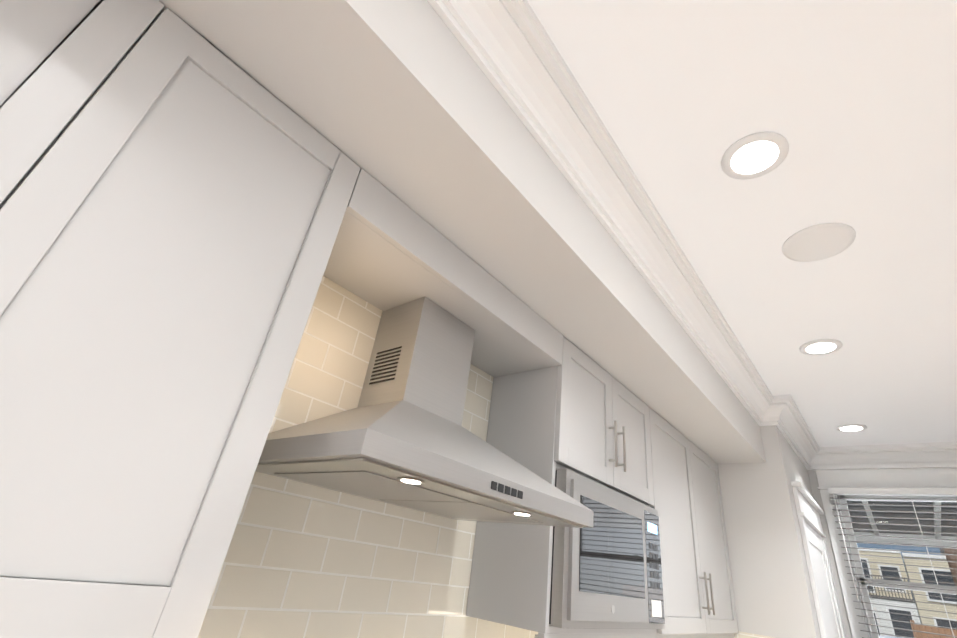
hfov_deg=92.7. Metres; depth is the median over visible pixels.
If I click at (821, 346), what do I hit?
recessed light
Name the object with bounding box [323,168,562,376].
valance
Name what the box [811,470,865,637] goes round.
wall
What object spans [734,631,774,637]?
tile backsplash
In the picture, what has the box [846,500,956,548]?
canopy roof
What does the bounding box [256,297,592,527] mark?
range hood
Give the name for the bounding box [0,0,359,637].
upper cabinet
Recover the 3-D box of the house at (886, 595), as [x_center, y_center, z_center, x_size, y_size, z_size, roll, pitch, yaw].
[25.056,17.791,28.635,3.550,5.800,9.070,-16,-36,37]
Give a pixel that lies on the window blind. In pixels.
(910, 492)
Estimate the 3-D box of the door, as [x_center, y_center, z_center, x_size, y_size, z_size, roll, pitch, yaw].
[2.174,2.301,2.596,0.097,2.041,0.838,-16,-36,37]
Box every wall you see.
[159,0,846,637]
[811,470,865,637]
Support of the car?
on the ground
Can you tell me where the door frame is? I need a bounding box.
[791,481,845,637]
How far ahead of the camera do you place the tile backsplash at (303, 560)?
1.22 m
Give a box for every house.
[858,547,921,637]
[902,548,956,629]
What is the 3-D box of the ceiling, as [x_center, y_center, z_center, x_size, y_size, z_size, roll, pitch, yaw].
[1.145,-1.010,0.448,4.140,0.100,8.380,-16,-36,37]
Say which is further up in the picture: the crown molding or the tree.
the crown molding
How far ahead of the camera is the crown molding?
1.46 m
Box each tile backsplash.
[198,276,537,637]
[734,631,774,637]
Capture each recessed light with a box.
[721,132,788,179]
[799,339,841,354]
[835,424,866,431]
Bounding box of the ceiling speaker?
[782,223,855,261]
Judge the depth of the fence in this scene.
13.73 m
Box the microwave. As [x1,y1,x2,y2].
[549,468,664,628]
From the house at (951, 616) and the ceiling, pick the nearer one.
the ceiling
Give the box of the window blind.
[827,488,956,637]
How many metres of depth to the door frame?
2.85 m
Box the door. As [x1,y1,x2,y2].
[805,521,842,637]
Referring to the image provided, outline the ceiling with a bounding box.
[527,0,956,446]
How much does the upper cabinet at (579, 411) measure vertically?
0.972 m
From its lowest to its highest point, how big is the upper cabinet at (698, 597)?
0.971 m
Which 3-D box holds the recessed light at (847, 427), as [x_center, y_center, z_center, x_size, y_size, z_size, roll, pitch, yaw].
[2.610,0.766,3.196,0.175,0.009,0.175,-12,-34,32]
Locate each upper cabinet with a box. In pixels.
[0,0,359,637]
[466,336,656,637]
[649,407,737,637]
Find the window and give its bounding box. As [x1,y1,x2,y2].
[811,463,956,637]
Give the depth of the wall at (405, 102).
1.21 m
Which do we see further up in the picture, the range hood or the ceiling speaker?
the ceiling speaker
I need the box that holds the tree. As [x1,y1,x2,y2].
[943,548,956,585]
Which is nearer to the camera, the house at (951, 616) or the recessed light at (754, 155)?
the recessed light at (754, 155)
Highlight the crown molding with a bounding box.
[427,0,956,469]
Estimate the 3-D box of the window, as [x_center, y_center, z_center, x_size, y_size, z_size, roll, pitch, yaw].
[3.232,1.721,2.917,1.535,1.535,0.180,-16,-36,37]
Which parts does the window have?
window sash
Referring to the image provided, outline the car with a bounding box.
[879,636,902,637]
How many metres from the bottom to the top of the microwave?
0.436 m
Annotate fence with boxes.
[910,620,956,637]

